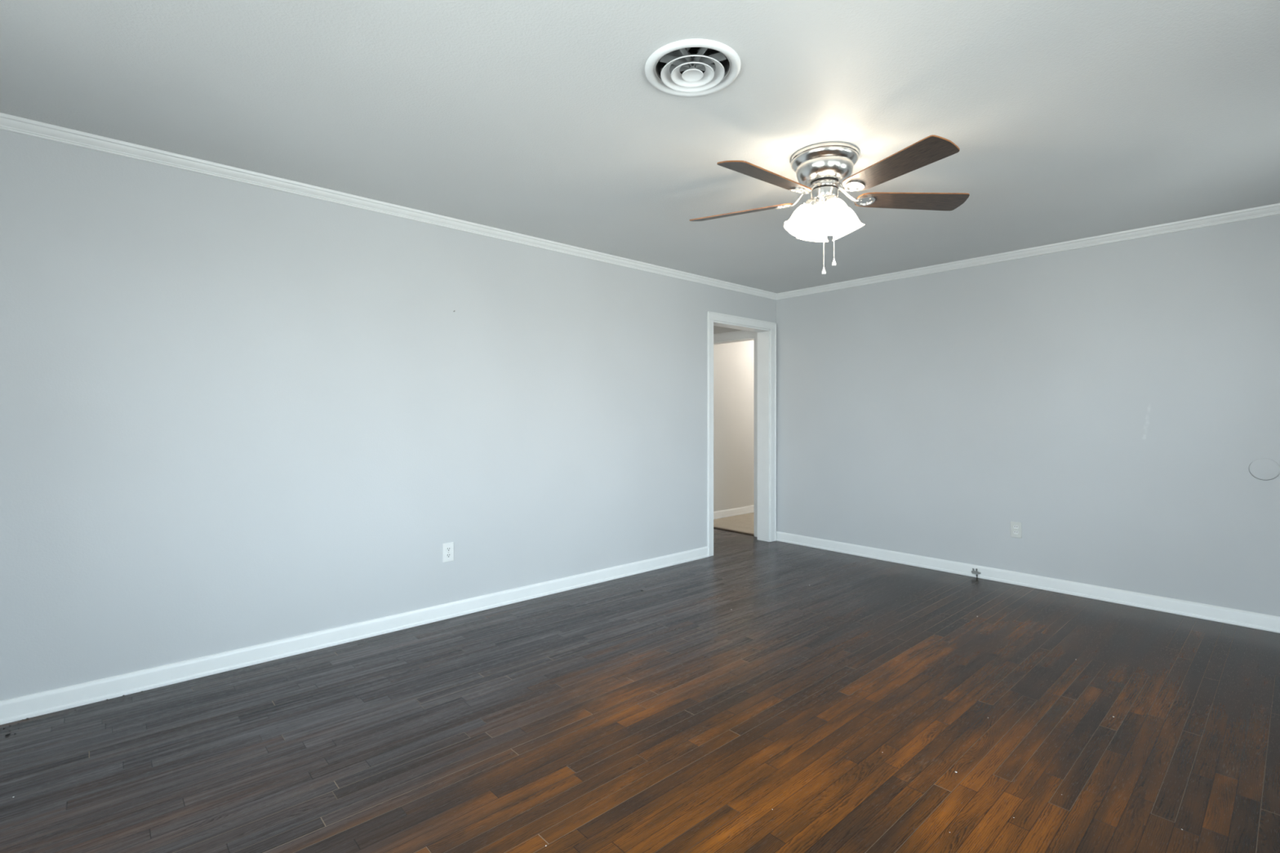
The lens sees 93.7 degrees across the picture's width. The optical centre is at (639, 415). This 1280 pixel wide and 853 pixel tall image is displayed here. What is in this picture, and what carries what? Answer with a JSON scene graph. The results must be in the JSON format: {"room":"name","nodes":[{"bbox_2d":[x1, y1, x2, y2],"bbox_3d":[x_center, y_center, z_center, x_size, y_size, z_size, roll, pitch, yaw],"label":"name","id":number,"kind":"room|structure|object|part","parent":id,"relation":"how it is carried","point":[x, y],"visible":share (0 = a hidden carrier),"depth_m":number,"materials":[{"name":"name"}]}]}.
{"room":"empty living room","nodes":[
{"label":"empty living room","id":0,"kind":"room"},
{"bbox_2d":[0,129,776,701],"bbox_3d":[-1.026,0.014,3.891,6.300,2.440,0.127,0,0,-42],"label":"wall","id":1,"kind":"structure","parent":0,"point":[233,415],"depth_m":3.09,"materials":[{"name":"paint"}]},
{"bbox_2d":[0,546,708,724],"bbox_3d":[-1.359,1.189,3.491,5.270,0.090,0.020,0,0,-42],"label":"baseboard","id":2,"kind":"structure","parent":1,"relation":"attached to","point":[17,708],"depth_m":3.08,"materials":[{"name":"white paint"}]},
{"bbox_2d":[0,112,777,300],"bbox_3d":[-0.972,-1.178,3.830,6.300,0.056,0.036,0,0,-42],"label":"trim","id":3,"kind":"structure","parent":1,"relation":"attached to","point":[8,122],"depth_m":3.14,"materials":[{"name":"white paint"}]},
{"bbox_2d":[442,542,453,562],"bbox_3d":[-1.171,0.834,3.668,0.070,0.115,0.009,0,0,-42],"label":"wall outlet","id":4,"kind":"object","parent":1,"relation":"attached to","point":[447,548],"visible":1,"depth_m":3.67,"materials":[{"name":"white plastic"}]},
{"bbox_2d":[445,553,451,558],"bbox_3d":[-1.170,0.853,3.666,0.034,0.028,0.003,0,0,-42],"label":"receptacle","id":5,"kind":"object","parent":4,"relation":"attached to","point":[447,555],"depth_m":3.67,"materials":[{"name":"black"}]},
{"bbox_2d":[445,546,451,551],"bbox_3d":[-1.170,0.814,3.666,0.034,0.028,0.003,0,0,-42],"label":"receptacle","id":6,"kind":"object","parent":4,"relation":"attached to","point":[447,548],"depth_m":3.67,"materials":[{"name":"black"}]},
{"bbox_2d":[706,311,776,556],"bbox_3d":[0.920,0.157,5.646,1.008,2.152,0.161,0,0,-42],"label":"door frame","id":7,"kind":"structure","parent":1,"relation":"in","point":[766,331],"depth_m":5.88,"materials":[{"name":"white paint"}]},
{"bbox_2d":[0,512,1279,852],"bbox_3d":[1.291,1.281,3.684,9.740,0.106,5.890,0,0,-42],"label":"floor","id":8,"kind":"structure","parent":0,"point":[844,696],"depth_m":2.33,"materials":[{"name":"brown wood"}]},
{"bbox_2d":[971,568,981,577],"bbox_3d":[2.561,1.200,4.579,0.014,0.074,0.068,0,0,-42],"label":"splitter","id":9,"kind":"object","parent":8,"relation":"on","point":[973,571],"visible":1,"depth_m":4.57,"materials":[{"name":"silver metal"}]},
{"bbox_2d":[0,0,1279,293],"bbox_3d":[0.506,-1.246,2.183,6.560,0.080,4.717,0,0,-42],"label":"ceiling","id":10,"kind":"structure","parent":0,"point":[1068,120],"depth_m":2.35,"materials":[{"name":"paint"}]},
{"bbox_2d":[644,38,741,96],"bbox_3d":[0.182,-1.274,2.084,0.332,0.185,0.332,0,0,-42],"label":"ceiling vent","id":11,"kind":"object","parent":10,"relation":"in","point":[695,67],"visible":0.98,"depth_m":2.08,"materials":[{"name":"white metal"}]},
{"bbox_2d":[689,134,969,274],"bbox_3d":[0.818,-0.937,2.760,1.265,0.537,1.307,0,0,-42],"label":"ceiling fan","id":12,"kind":"object","parent":10,"relation":"hanging from","point":[820,169],"visible":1,"depth_m":2.70,"materials":[{"name":"brown wood"}]},
{"bbox_3d":[0.500,-1.017,3.005,0.526,0.006,0.147,1,15,31],"label":"blade","id":13,"kind":"part","parent":12,"relation":"part of","materials":[{"name":"brown wood"}]},
{"bbox_3d":[0.540,-1.001,2.517,0.526,0.006,0.147,-2,15,-41],"label":"blade","id":14,"kind":"part","parent":12,"relation":"part of","materials":[{"name":"brown wood"}]},
{"bbox_3d":[0.725,-1.035,2.861,0.181,0.071,0.076,1,15,31],"label":"blade arm","id":15,"kind":"part","parent":12,"relation":"part of","materials":[{"name":"silver metal"}]},
{"bbox_3d":[0.746,-1.029,2.686,0.181,0.071,0.076,-2,15,-41],"label":"blade arm","id":16,"kind":"part","parent":12,"relation":"part of","materials":[{"name":"silver metal"}]},
{"bbox_3d":[0.952,-1.023,3.194,0.147,0.006,0.526,-13,-1,14],"label":"blade","id":17,"kind":"part","parent":12,"relation":"part of","materials":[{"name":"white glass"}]},
{"bbox_3d":[0.885,-1.037,2.934,0.076,0.071,0.181,-13,-1,14],"label":"blade arm","id":18,"kind":"part","parent":12,"relation":"part of","materials":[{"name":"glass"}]},
{"bbox_3d":[0.868,-0.861,2.834,0.004,0.314,0.004,0,0,-42],"label":"pull chain","id":19,"kind":"part","parent":12,"relation":"part of","materials":[{"name":"white"}]},
{"bbox_3d":[0.886,-0.870,2.741,0.004,0.297,0.004,0,0,-42],"label":"pull chain","id":20,"kind":"part","parent":12,"relation":"part of","materials":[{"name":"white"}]},
{"bbox_3d":[0.886,-0.703,2.741,0.019,0.036,0.019,0,0,-42],"label":"pull knob","id":21,"kind":"part","parent":12,"relation":"part of","materials":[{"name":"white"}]},
{"bbox_3d":[0.919,-1.028,2.652,0.076,0.071,0.181,13,-3,-22],"label":"blade arm","id":22,"kind":"part","parent":12,"relation":"part of","materials":[{"name":"silver metal"}]},
{"bbox_3d":[1.005,-1.033,2.805,0.181,0.071,0.076,0,-11,-5],"label":"blade arm","id":23,"kind":"part","parent":12,"relation":"part of","materials":[{"name":"silver metal"}]},
{"bbox_3d":[1.016,-0.997,2.404,0.147,0.006,0.526,13,-3,-22],"label":"blade","id":24,"kind":"part","parent":12,"relation":"part of","materials":[{"name":"brown wood"}]},
{"bbox_3d":[1.272,-1.011,2.822,0.526,0.006,0.147,0,-11,-5],"label":"blade","id":25,"kind":"part","parent":12,"relation":"part of","materials":[{"name":"brown wood"}]},
{"bbox_2d":[713,340,754,511],"bbox_3d":[0.809,0.014,7.153,5.600,2.440,0.100,0,0,-42],"label":"wall","id":26,"kind":"structure","parent":0,"point":[733,362],"depth_m":7.40,"materials":[{"name":"paint"}]},
{"bbox_2d":[713,505,754,519],"bbox_3d":[1.784,1.184,7.954,3.080,0.088,0.020,0,0,-42],"label":"baseboard","id":27,"kind":"structure","parent":26,"relation":"attached to","point":[747,509],"depth_m":7.37,"materials":[{"name":"white paint"}]},
{"bbox_2d":[713,213,1279,616],"bbox_3d":[2.486,0.014,4.793,0.120,2.440,5.650,0,0,-42],"label":"wall","id":28,"kind":"structure","parent":0,"point":[1115,402],"depth_m":4.20,"materials":[{"name":"paint"}]},
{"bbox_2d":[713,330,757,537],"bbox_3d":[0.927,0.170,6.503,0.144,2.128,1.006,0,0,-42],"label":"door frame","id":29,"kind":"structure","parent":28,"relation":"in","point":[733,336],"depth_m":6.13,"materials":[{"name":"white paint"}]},
{"bbox_2d":[1010,521,1022,537],"bbox_3d":[2.756,0.835,4.399,0.009,0.115,0.070,0,0,-42],"label":"wall outlet","id":30,"kind":"object","parent":28,"relation":"attached to","point":[1015,527],"visible":1,"depth_m":4.40,"materials":[{"name":"white plastic"}]},
{"bbox_2d":[776,531,1279,633],"bbox_3d":[2.837,1.189,4.301,0.020,0.090,4.450,0,0,-42],"label":"baseboard","id":31,"kind":"structure","parent":28,"relation":"attached to","point":[1265,622],"depth_m":4.18,"materials":[{"name":"white paint"}]},
{"bbox_2d":[776,203,1279,299],"bbox_3d":[2.831,-1.178,4.296,0.036,0.056,4.450,0,0,-42],"label":"trim","id":32,"kind":"structure","parent":28,"relation":"attached to","point":[1273,209],"depth_m":4.18,"materials":[{"name":"white paint"}]},
{"bbox_2d":[1248,457,1279,479],"bbox_3d":[3.604,0.308,3.465,0.006,0.128,0.127,0,0,-42],"label":"blank cover plate","id":33,"kind":"object","parent":28,"relation":"attached to","point":[1263,468],"visible":1,"depth_m":3.46,"materials":[{"name":"paint"}]}
]}

